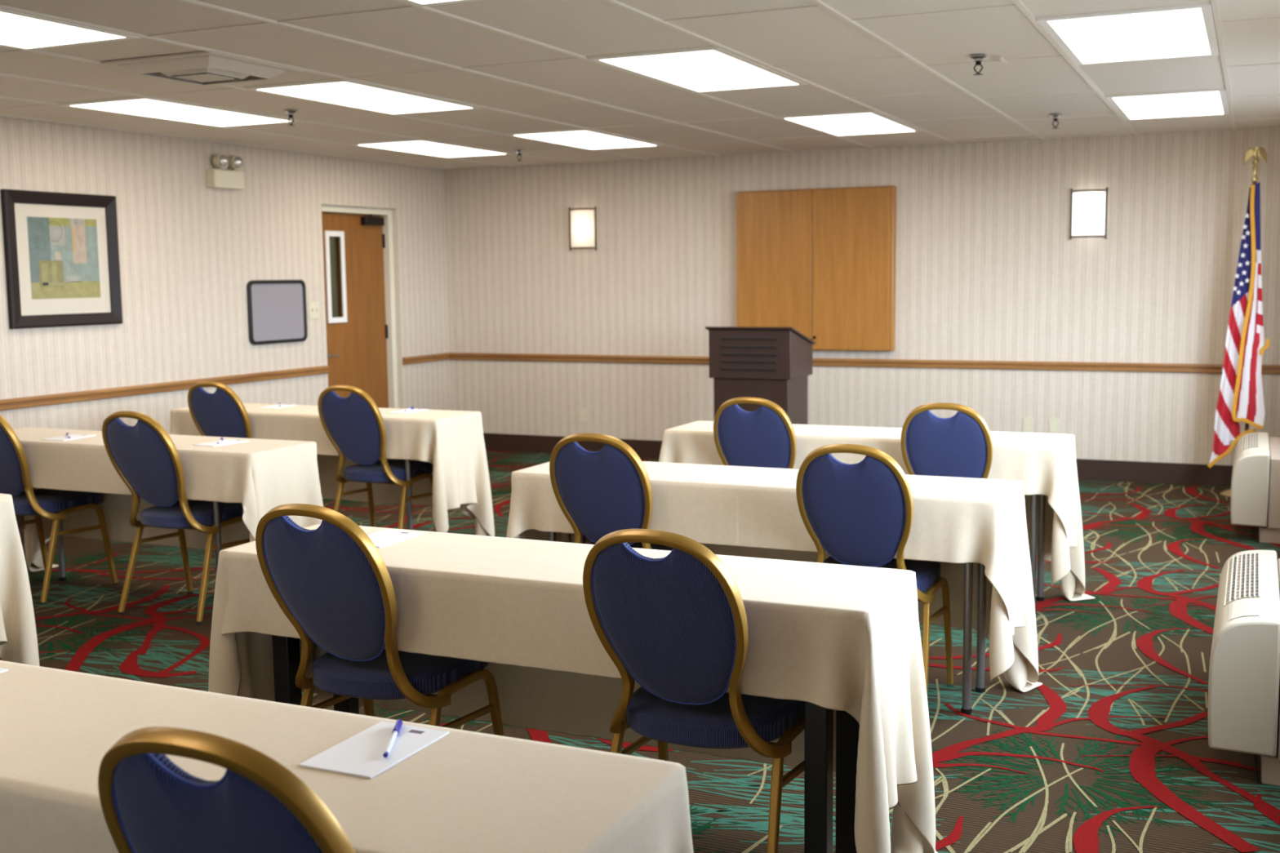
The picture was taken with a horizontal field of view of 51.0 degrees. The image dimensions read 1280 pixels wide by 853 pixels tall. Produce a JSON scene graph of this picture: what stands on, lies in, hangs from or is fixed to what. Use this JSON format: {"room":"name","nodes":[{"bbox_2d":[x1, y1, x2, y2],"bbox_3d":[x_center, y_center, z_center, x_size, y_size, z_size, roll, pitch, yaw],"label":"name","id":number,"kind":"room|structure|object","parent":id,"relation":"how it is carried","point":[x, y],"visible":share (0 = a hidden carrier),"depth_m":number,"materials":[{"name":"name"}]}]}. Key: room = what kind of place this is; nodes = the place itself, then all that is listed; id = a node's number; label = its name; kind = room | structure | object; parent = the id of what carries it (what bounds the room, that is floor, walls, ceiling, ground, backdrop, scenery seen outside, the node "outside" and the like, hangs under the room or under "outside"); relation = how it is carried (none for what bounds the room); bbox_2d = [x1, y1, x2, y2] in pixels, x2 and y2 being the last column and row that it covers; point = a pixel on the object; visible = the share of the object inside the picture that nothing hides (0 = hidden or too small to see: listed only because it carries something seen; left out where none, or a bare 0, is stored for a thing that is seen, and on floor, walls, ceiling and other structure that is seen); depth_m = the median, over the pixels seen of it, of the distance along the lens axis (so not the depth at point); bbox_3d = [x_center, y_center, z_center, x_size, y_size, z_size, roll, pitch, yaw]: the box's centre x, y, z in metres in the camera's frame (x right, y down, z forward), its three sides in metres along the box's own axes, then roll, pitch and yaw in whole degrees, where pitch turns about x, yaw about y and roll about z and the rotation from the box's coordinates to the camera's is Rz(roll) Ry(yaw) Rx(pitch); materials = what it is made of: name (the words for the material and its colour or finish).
{"room":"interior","nodes":[
{"label":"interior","id":0,"kind":"room"},
{"bbox_2d":[0,115,450,434],"bbox_3d":[-4.505,-0.307,5.727,0.300,2.396,13.075,2,7,24],"label":"wall","id":1,"kind":"structure","parent":0,"point":[190,251],"depth_m":8.82,"materials":[{"name":"paper"}]},
{"bbox_2d":[20,530,24,545],"bbox_3d":[-4.353,0.816,5.785,0.008,0.148,13.067,2,7,24],"label":"baseboard","id":2,"kind":"structure","parent":1,"relation":"attached to","point":[22,534],"depth_m":7.62,"materials":[{"name":"brown plastic"}]},
{"bbox_2d":[0,189,123,328],"bbox_3d":[-3.345,-0.970,7.813,0.036,0.771,0.803,2,7,24],"label":"framed picture","id":3,"kind":"object","parent":1,"relation":"attached to","point":[61,250],"visible":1,"depth_m":7.79,"materials":[{"name":"black"}]},
{"bbox_2d":[26,216,100,298],"bbox_3d":[-3.349,-0.980,7.821,0.002,0.464,0.501,2,7,24],"label":"print","id":4,"kind":"object","parent":3,"relation":"attached to","point":[64,252],"depth_m":7.81,"materials":[{"name":"paper"}]},
{"bbox_2d":[0,365,329,410],"bbox_3d":[-4.702,0.179,4.937,0.028,0.061,11.380,2,7,24],"label":"trim","id":5,"kind":"structure","parent":1,"relation":"attached to","point":[119,392],"depth_m":8.40,"materials":[{"name":"brown wood"}]},
{"bbox_2d":[205,153,244,189],"bbox_3d":[-2.759,-1.703,8.963,0.099,0.224,0.290,2,7,24],"label":"emergency light","id":6,"kind":"object","parent":1,"relation":"attached to","point":[217,178],"visible":1,"depth_m":8.92,"materials":[{"name":"beige plastic"}]},
{"bbox_2d":[246,280,307,345],"bbox_3d":[-2.571,-0.816,9.541,0.022,0.448,0.612,2,7,24],"label":"bulletin board","id":7,"kind":"object","parent":1,"relation":"attached to","point":[277,308],"visible":1,"depth_m":9.53,"materials":[{"name":"grey fabric"}]},
{"bbox_2d":[308,302,319,319],"bbox_3d":[-2.404,-0.858,9.918,0.016,0.120,0.116,2,7,24],"label":"light switch","id":8,"kind":"object","parent":1,"relation":"attached to","point":[313,307],"visible":1,"depth_m":9.91,"materials":[{"name":"beige plastic"}]},
{"bbox_2d":[321,204,398,408],"bbox_3d":[-2.242,-0.696,10.549,0.119,2.035,0.965,2,7,24],"label":"door","id":9,"kind":"structure","parent":1,"relation":"in","point":[362,349],"depth_m":10.62,"materials":[{"name":"brown wood"}]},
{"bbox_2d":[402,352,449,364],"bbox_3d":[-1.790,-0.570,11.278,0.028,0.061,0.678,2,7,24],"label":"trim","id":10,"kind":"structure","parent":1,"relation":"attached to","point":[438,357],"depth_m":11.25,"materials":[{"name":"brown wood"}]},
{"bbox_2d":[328,235,338,317],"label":"window","id":11,"kind":"structure","parent":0,"point":[332,242],"depth_m":12.43,"materials":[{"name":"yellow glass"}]},
{"bbox_2d":[0,0,1279,169],"bbox_3d":[-1.313,-1.393,4.133,7.348,0.061,13.475,2,7,24],"label":"ceiling","id":12,"kind":"structure","parent":0,"point":[526,65],"depth_m":6.07,"materials":[{"name":"tile"}]},
{"bbox_2d":[0,8,139,50],"bbox_3d":[-2.387,-1.406,4.608,0.586,0.009,1.195,2,7,24],"label":"recessed light","id":13,"kind":"object","parent":12,"relation":"in","point":[18,30],"visible":1,"depth_m":4.93,"materials":[{"name":"white plastic"}]},
{"bbox_2d":[58,97,300,127],"bbox_3d":[-2.477,-1.711,7.331,0.586,0.009,1.195,2,7,24],"label":"recessed light","id":14,"kind":"object","parent":12,"relation":"in","point":[145,107],"visible":1,"depth_m":7.26,"materials":[{"name":"white plastic"}]},
{"bbox_2d":[101,51,303,84],"bbox_3d":[-1.863,-1.519,5.751,0.584,0.052,0.584,2,7,24],"label":"ceiling vent","id":15,"kind":"object","parent":12,"relation":"in","point":[200,68],"visible":1,"depth_m":5.62,"materials":[{"name":"metal"}]},
{"bbox_2d":[284,110,297,125],"bbox_3d":[-1.895,-1.675,7.291,0.072,0.078,0.071,2,7,24],"label":"sprinkler","id":16,"kind":"object","parent":12,"relation":"attached to","point":[291,113],"visible":1,"depth_m":7.28,"materials":[{"name":"silver metal"}]},
{"bbox_2d":[245,79,481,115],"bbox_3d":[-1.368,-1.668,6.827,0.586,0.009,1.195,2,7,24],"label":"recessed light","id":17,"kind":"object","parent":12,"relation":"in","point":[340,92],"visible":1,"depth_m":6.75,"materials":[{"name":"white plastic"}]},
{"bbox_2d":[350,139,512,157],"bbox_3d":[-1.458,-1.973,9.550,0.586,0.009,1.195,2,7,24],"label":"recessed light","id":18,"kind":"object","parent":12,"relation":"in","point":[413,146],"visible":1,"depth_m":9.48,"materials":[{"name":"white plastic"}]},
{"bbox_2d":[398,0,478,6],"bbox_3d":[-0.723,-1.341,3.852,0.586,0.009,1.195,2,7,24],"label":"recessed light","id":19,"kind":"object","parent":12,"relation":"in","point":[415,2],"visible":1,"depth_m":4.44,"materials":[{"name":"white plastic"}]},
{"bbox_2d":[411,0,452,4],"bbox_3d":[-0.723,-1.341,3.852,0.520,0.008,1.129,2,7,24],"label":"diffuser","id":20,"kind":"object","parent":19,"relation":"attached to","point":[415,2],"depth_m":4.44,"materials":[{"name":"white plastic"}]},
{"bbox_2d":[514,149,524,160],"bbox_3d":[-0.872,-1.960,9.710,0.072,0.078,0.071,2,7,24],"label":"sprinkler","id":21,"kind":"object","parent":12,"relation":"attached to","point":[518,151],"visible":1,"depth_m":9.70,"materials":[{"name":"silver metal"}]},
{"bbox_2d":[505,128,663,150],"bbox_3d":[-0.348,-1.930,9.045,0.586,0.009,1.195,2,7,24],"label":"recessed light","id":22,"kind":"object","parent":12,"relation":"in","point":[584,139],"visible":1,"depth_m":8.98,"materials":[{"name":"white plastic"}]},
{"bbox_2d":[587,46,807,93],"bbox_3d":[0.296,-1.603,6.070,0.586,0.009,1.195,2,7,24],"label":"recessed light","id":23,"kind":"object","parent":12,"relation":"in","point":[713,68],"visible":1,"depth_m":5.98,"materials":[{"name":"white plastic"}]},
{"bbox_2d":[776,111,922,136],"bbox_3d":[1.315,-1.865,8.289,0.586,0.009,1.195,2,7,24],"label":"recessed light","id":24,"kind":"object","parent":12,"relation":"in","point":[868,122],"visible":1,"depth_m":8.21,"materials":[{"name":"white plastic"}]},
{"bbox_2d":[969,54,986,75],"bbox_3d":[1.441,-1.539,5.720,0.072,0.078,0.071,2,7,24],"label":"sprinkler","id":25,"kind":"object","parent":12,"relation":"attached to","point":[977,59],"visible":1,"depth_m":5.71,"materials":[{"name":"silver metal"}]},
{"bbox_2d":[997,56,1008,63],"bbox_3d":[1.571,-1.584,5.809,0.016,0.006,0.180,2,7,24],"label":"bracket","id":26,"kind":"object","parent":12,"relation":"attached to","point":[1002,60],"visible":1,"depth_m":5.79,"materials":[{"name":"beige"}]},
{"bbox_2d":[1048,114,1062,128],"bbox_3d":[2.450,-1.798,7.915,0.072,0.078,0.071,2,7,24],"label":"sprinkler","id":27,"kind":"object","parent":12,"relation":"attached to","point":[1055,117],"visible":1,"depth_m":7.90,"materials":[{"name":"silver metal"}]},
{"bbox_2d":[1036,3,1219,65],"bbox_3d":[1.960,-1.538,5.314,0.586,0.009,1.195,2,7,24],"label":"recessed light","id":28,"kind":"object","parent":12,"relation":"in","point":[1181,31],"visible":1,"depth_m":5.21,"materials":[{"name":"white plastic"}]},
{"bbox_2d":[1105,88,1230,119],"bbox_3d":[2.979,-1.800,7.532,0.586,0.009,1.195,2,7,24],"label":"recessed light","id":29,"kind":"object","parent":12,"relation":"in","point":[1206,102],"visible":1,"depth_m":7.46,"materials":[{"name":"white plastic"}]},
{"bbox_2d":[0,450,1279,852],"bbox_3d":[-1.284,1.032,4.406,7.348,0.053,13.475,2,7,24],"label":"floor","id":30,"kind":"structure","parent":0,"point":[1112,753],"depth_m":4.73,"materials":[{"name":"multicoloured carpet"}]},
{"bbox_2d":[0,414,117,604],"bbox_3d":[-2.894,0.333,6.403,0.476,0.934,0.628,2,7,24],"label":"banquet chair","id":31,"kind":"object","parent":30,"relation":"on","point":[55,505],"visible":0.91,"depth_m":6.26,"materials":[{"name":"gold metal"}]},
{"bbox_2d":[11,493,222,581],"bbox_3d":[-2.377,0.435,6.298,1.801,0.743,0.421,2,7,24],"label":"table","id":32,"kind":"object","parent":30,"relation":"on","point":[216,511],"visible":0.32,"depth_m":6.44,"materials":[{"name":"metal"}]},
{"bbox_2d":[0,427,323,571],"bbox_3d":[-2.363,0.429,6.293,1.992,0.744,0.639,3,7,27],"label":"tablecloth","id":33,"kind":"object","parent":32,"relation":"on","point":[262,475],"visible":0.52,"depth_m":6.06,"materials":[{"name":"beige fabric"}]},
{"bbox_2d":[40,434,96,440],"bbox_3d":[-2.697,0.051,6.342,0.132,0.004,0.214,1,7,18],"label":"notepad","id":34,"kind":"object","parent":33,"relation":"on","point":[65,437],"visible":0.98,"depth_m":6.32,"materials":[{"name":"white paper"}]},
{"bbox_2d":[192,439,249,446],"bbox_3d":[-1.888,0.074,6.056,0.132,0.004,0.214,3,7,30],"label":"notepad","id":35,"kind":"object","parent":33,"relation":"on","point":[228,442],"visible":1,"depth_m":6.04,"materials":[{"name":"white paper"}]},
{"bbox_2d":[102,410,249,624],"bbox_3d":[-2.048,0.366,6.018,0.476,0.934,0.628,2,7,24],"label":"banquet chair","id":36,"kind":"object","parent":30,"relation":"on","point":[144,455],"visible":0.93,"depth_m":5.84,"materials":[{"name":"blue fabric"}]},
{"bbox_2d":[187,381,252,438],"bbox_3d":[-2.226,0.186,7.641,0.476,0.934,0.628,2,7,24],"label":"banquet chair","id":37,"kind":"object","parent":30,"relation":"on","point":[221,413],"visible":0.45,"depth_m":7.37,"materials":[{"name":"blue fabric"}]},
{"bbox_2d":[97,726,355,852],"bbox_3d":[-0.409,0.801,1.915,0.476,0.948,0.628,2,7,24],"label":"banquet chair","id":38,"kind":"object","parent":30,"relation":"on","point":[149,804],"visible":1,"depth_m":1.61,"materials":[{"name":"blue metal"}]},
{"bbox_2d":[317,385,432,528],"bbox_3d":[-1.417,0.217,7.273,0.476,0.934,0.628,2,7,24],"label":"banquet chair","id":39,"kind":"object","parent":30,"relation":"on","point":[354,424],"visible":0.96,"depth_m":7.10,"materials":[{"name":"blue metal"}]},
{"bbox_2d":[255,503,503,736],"bbox_3d":[-0.691,0.623,3.598,0.476,0.934,0.628,2,7,25],"label":"banquet chair","id":40,"kind":"object","parent":30,"relation":"on","point":[331,581],"visible":0.91,"depth_m":3.41,"materials":[{"name":"blue fabric"}]},
{"bbox_2d":[404,459,436,532],"bbox_3d":[-1.778,0.284,7.572,1.786,0.743,0.431,2,7,24],"label":"table","id":41,"kind":"object","parent":30,"relation":"on","point":[407,462],"visible":0.13,"depth_m":7.18,"materials":[{"name":"grey metal"}]},
{"bbox_2d":[168,403,494,536],"bbox_3d":[-1.749,0.279,7.561,1.992,0.744,0.608,2,7,24],"label":"tablecloth","id":42,"kind":"object","parent":41,"relation":"on","point":[452,442],"visible":0.44,"depth_m":7.29,"materials":[{"name":"beige fabric"}]},
{"bbox_2d":[256,404,297,408],"bbox_3d":[-2.097,-0.116,7.767,0.132,0.004,0.214,2,7,20],"label":"notepad","id":43,"kind":"object","parent":42,"relation":"on","point":[273,406],"visible":1,"depth_m":7.76,"materials":[{"name":"white paper"}]},
{"bbox_2d":[386,408,429,413],"bbox_3d":[-1.278,-0.086,7.406,0.132,0.004,0.214,2,7,24],"label":"notepad","id":44,"kind":"object","parent":42,"relation":"on","point":[412,411],"visible":0.8,"depth_m":7.38,"materials":[{"name":"white paper"}]},
{"bbox_2d":[271,635,859,852],"bbox_3d":[-0.229,0.721,3.522,1.786,0.743,0.426,2,7,24],"label":"table","id":45,"kind":"object","parent":30,"relation":"on","point":[819,721],"visible":0.13,"depth_m":3.30,"materials":[{"name":"black metal"}]},
{"bbox_2d":[208,523,937,852],"bbox_3d":[-0.247,0.714,3.540,2.040,0.744,0.554,2,7,24],"label":"tablecloth","id":46,"kind":"object","parent":45,"relation":"on","point":[834,637],"visible":0.57,"depth_m":3.31,"materials":[{"name":"beige fabric"}]},
{"bbox_2d":[367,529,423,547],"bbox_3d":[-0.726,0.315,3.785,0.132,0.004,0.214,2,7,24],"label":"notepad","id":47,"kind":"object","parent":46,"relation":"on","point":[380,539],"visible":0.73,"depth_m":3.80,"materials":[{"name":"white paper"}]},
{"bbox_2d":[549,432,673,551],"bbox_3d":[-0.045,0.456,5.009,0.476,0.934,0.628,2,7,24],"label":"banquet chair","id":48,"kind":"object","parent":30,"relation":"on","point":[601,493],"visible":0.5,"depth_m":4.76,"materials":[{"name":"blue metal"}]},
{"bbox_2d":[582,528,833,852],"bbox_3d":[0.156,0.656,3.213,0.476,0.934,0.628,3,7,26],"label":"banquet chair","id":49,"kind":"object","parent":30,"relation":"on","point":[675,624],"visible":0.93,"depth_m":3.02,"materials":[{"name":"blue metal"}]},
{"bbox_2d":[713,396,796,468],"bbox_3d":[0.614,0.302,6.306,0.476,0.934,0.628,2,7,24],"label":"banquet chair","id":50,"kind":"object","parent":30,"relation":"on","point":[765,437],"visible":0.42,"depth_m":6.05,"materials":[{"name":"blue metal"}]},
{"bbox_2d":[705,326,815,424],"bbox_3d":[0.843,-0.138,9.322,0.620,1.127,0.530,2,7,24],"label":"lectern","id":51,"kind":"object","parent":30,"relation":"on","point":[774,364],"visible":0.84,"depth_m":9.08,"materials":[{"name":"brown laminate"}]},
{"bbox_2d":[548,532,986,715],"bbox_3d":[0.433,0.556,4.922,1.791,0.743,0.421,2,7,24],"label":"table","id":52,"kind":"object","parent":30,"relation":"on","point":[966,708],"visible":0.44,"depth_m":4.51,"materials":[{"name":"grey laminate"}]},
{"bbox_2d":[506,461,1042,692],"bbox_3d":[0.435,0.547,4.949,1.973,0.744,0.663,2,7,24],"label":"tablecloth","id":53,"kind":"object","parent":52,"relation":"on","point":[740,511],"visible":0.48,"depth_m":4.69,"materials":[{"name":"beige fabric"}]},
{"bbox_2d":[795,444,953,695],"bbox_3d":[0.795,0.489,4.624,0.476,0.934,0.628,2,7,24],"label":"banquet chair","id":54,"kind":"object","parent":30,"relation":"on","point":[860,513],"visible":0.71,"depth_m":4.41,"materials":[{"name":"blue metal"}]},
{"bbox_2d":[900,402,992,479],"bbox_3d":[1.396,0.333,5.948,0.476,0.934,0.628,2,7,23],"label":"banquet chair","id":55,"kind":"object","parent":30,"relation":"on","point":[960,445],"visible":0.48,"depth_m":5.69,"materials":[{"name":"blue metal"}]},
{"bbox_2d":[1029,494,1045,613],"bbox_3d":[1.035,0.400,6.238,1.796,0.743,0.411,2,7,24],"label":"table","id":56,"kind":"object","parent":30,"relation":"on","point":[1042,505],"visible":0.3,"depth_m":6.00,"materials":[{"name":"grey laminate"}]},
{"bbox_2d":[658,421,1095,600],"bbox_3d":[1.069,0.394,6.242,1.972,0.744,0.583,2,7,24],"label":"tablecloth","id":57,"kind":"object","parent":56,"relation":"on","point":[1046,464],"visible":0.41,"depth_m":5.98,"materials":[{"name":"beige fabric"}]},
{"bbox_2d":[1207,146,1270,497],"bbox_3d":[3.923,-0.665,8.665,0.300,2.247,0.342,-7,9,-43],"label":"flag","id":58,"kind":"object","parent":30,"relation":"on","point":[1241,397],"visible":0.99,"depth_m":8.61,"materials":[{"name":"multicoloured fabric"}]},
{"bbox_2d":[1208,550,1279,786],"bbox_3d":[2.091,0.736,4.256,0.504,0.494,1.070,2,7,24],"label":"air conditioner","id":59,"kind":"object","parent":30,"relation":"on","point":[1244,682],"visible":1,"depth_m":3.85,"materials":[{"name":"beige plastic"}]},
{"bbox_2d":[1223,551,1260,607],"bbox_3d":[1.975,0.497,4.398,0.098,0.048,0.700,2,7,24],"label":"grille","id":60,"kind":"object","parent":59,"relation":"attached to","point":[1242,573],"depth_m":4.37,"materials":[{"name":"beige plastic"}]},
{"bbox_2d":[1231,432,1279,543],"bbox_3d":[3.652,0.334,7.654,0.504,0.494,1.070,2,7,24],"label":"air conditioner","id":61,"kind":"object","parent":30,"relation":"on","point":[1255,475],"visible":1,"depth_m":7.24,"materials":[{"name":"beige plastic"}]},
{"bbox_2d":[1239,432,1258,453],"bbox_3d":[3.535,0.095,7.795,0.098,0.048,0.700,2,7,24],"label":"grille","id":62,"kind":"object","parent":61,"relation":"attached to","point":[1251,441],"depth_m":7.76,"materials":[{"name":"beige plastic"}]},
{"bbox_3d":[-0.846,0.874,2.233,1.801,0.743,0.431,2,7,24],"label":"table","id":63,"kind":"object","parent":30,"relation":"on","visible":0},
{"bbox_2d":[0,660,693,852],"bbox_3d":[-0.839,0.866,2.256,2.028,0.744,0.604,2,7,24],"label":"tablecloth","id":64,"kind":"object","parent":63,"relation":"on","point":[465,791],"visible":0.82,"depth_m":1.98,"materials":[{"name":"beige fabric"}]},
{"bbox_2d":[0,667,8,673],"bbox_3d":[-1.301,0.470,2.474,0.132,0.004,0.214,2,7,24],"label":"notepad","id":65,"kind":"object","parent":64,"relation":"on","point":[2,670],"visible":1,"depth_m":2.54,"materials":[{"name":"white paper"}]},
{"bbox_2d":[297,721,449,778],"bbox_3d":[-0.411,0.502,2.094,0.132,0.004,0.214,2,7,24],"label":"notepad","id":66,"kind":"object","parent":64,"relation":"on","point":[360,755],"visible":1,"depth_m":2.08,"materials":[{"name":"white paper"}]},
{"bbox_2d":[382,719,403,757],"bbox_3d":[-0.390,0.490,2.117,0.011,0.015,0.152,-1,6,-2],"label":"ballpoint pen","id":67,"kind":"object","parent":66,"relation":"on","point":[399,723],"visible":1,"depth_m":2.12,"materials":[{"name":"white plastic"}]},
{"bbox_3d":[-3.098,0.603,4.884,1.801,0.743,0.431,2,7,24],"label":"table","id":68,"kind":"object","parent":30,"relation":"on","visible":0},
{"bbox_2d":[0,493,39,666],"bbox_3d":[-3.061,0.594,4.909,2.027,0.744,0.634,2,7,24],"label":"tablecloth","id":69,"kind":"object","parent":68,"relation":"on","point":[18,633],"visible":0.77,"depth_m":4.68,"materials":[{"name":"beige fabric"}]},
{"bbox_2d":[444,126,1279,465],"bbox_3d":[1.440,-0.886,10.230,7.348,2.396,0.120,2,7,24],"label":"wall","id":70,"kind":"structure","parent":0,"point":[988,267],"depth_m":9.82,"materials":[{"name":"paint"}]},
{"bbox_2d":[568,206,596,250],"bbox_3d":[-0.473,-1.607,10.908,0.252,0.348,0.088,2,7,24],"label":"wall sconce","id":71,"kind":"object","parent":70,"relation":"attached to","point":[581,223],"visible":1,"depth_m":10.88,"materials":[{"name":"beige glass"}]},
{"bbox_2d":[578,408,586,422],"bbox_3d":[-0.474,-0.094,11.132,0.072,0.116,0.008,2,7,24],"label":"wall outlet","id":72,"kind":"object","parent":70,"relation":"attached to","point":[582,411],"visible":1,"depth_m":11.13,"materials":[{"name":"beige plastic"}]},
{"bbox_2d":[736,185,896,351],"bbox_3d":[1.315,-1.180,10.131,1.223,1.210,0.099,2,7,24],"label":"wall panel","id":73,"kind":"object","parent":70,"relation":"attached to","point":[820,264],"visible":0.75,"depth_m":10.06,"materials":[{"name":"brown wood"}]},
{"bbox_2d":[483,432,1233,487],"bbox_3d":[1.427,0.238,10.298,6.748,0.148,0.008,2,7,24],"label":"baseboard","id":74,"kind":"structure","parent":70,"relation":"attached to","point":[1193,474],"depth_m":9.45,"materials":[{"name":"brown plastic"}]},
{"bbox_2d":[448,352,1279,374],"bbox_3d":[1.414,-0.488,10.207,6.748,0.061,0.028,2,7,24],"label":"trim","id":75,"kind":"structure","parent":70,"relation":"attached to","point":[862,362],"depth_m":9.91,"materials":[{"name":"brown wood"}]},
{"bbox_2d":[1022,417,1033,432],"bbox_3d":[2.787,-0.008,9.644,0.072,0.116,0.008,2,7,24],"label":"wall outlet","id":76,"kind":"object","parent":70,"relation":"attached to","point":[1028,422],"visible":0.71,"depth_m":9.64,"materials":[{"name":"beige plastic"}]},
{"bbox_2d":[1048,417,1059,433],"bbox_3d":[2.951,0.000,9.569,0.072,0.116,0.008,2,7,24],"label":"wall outlet","id":77,"kind":"object","parent":70,"relation":"attached to","point":[1054,424],"visible":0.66,"depth_m":9.57,"materials":[{"name":"beige plastic"}]},
{"bbox_2d":[1069,187,1108,239],"bbox_3d":[3.100,-1.472,9.283,0.252,0.348,0.088,2,7,24],"label":"wall sconce","id":78,"kind":"object","parent":70,"relation":"attached to","point":[1088,207],"visible":1,"depth_m":9.25,"materials":[{"name":"white"}]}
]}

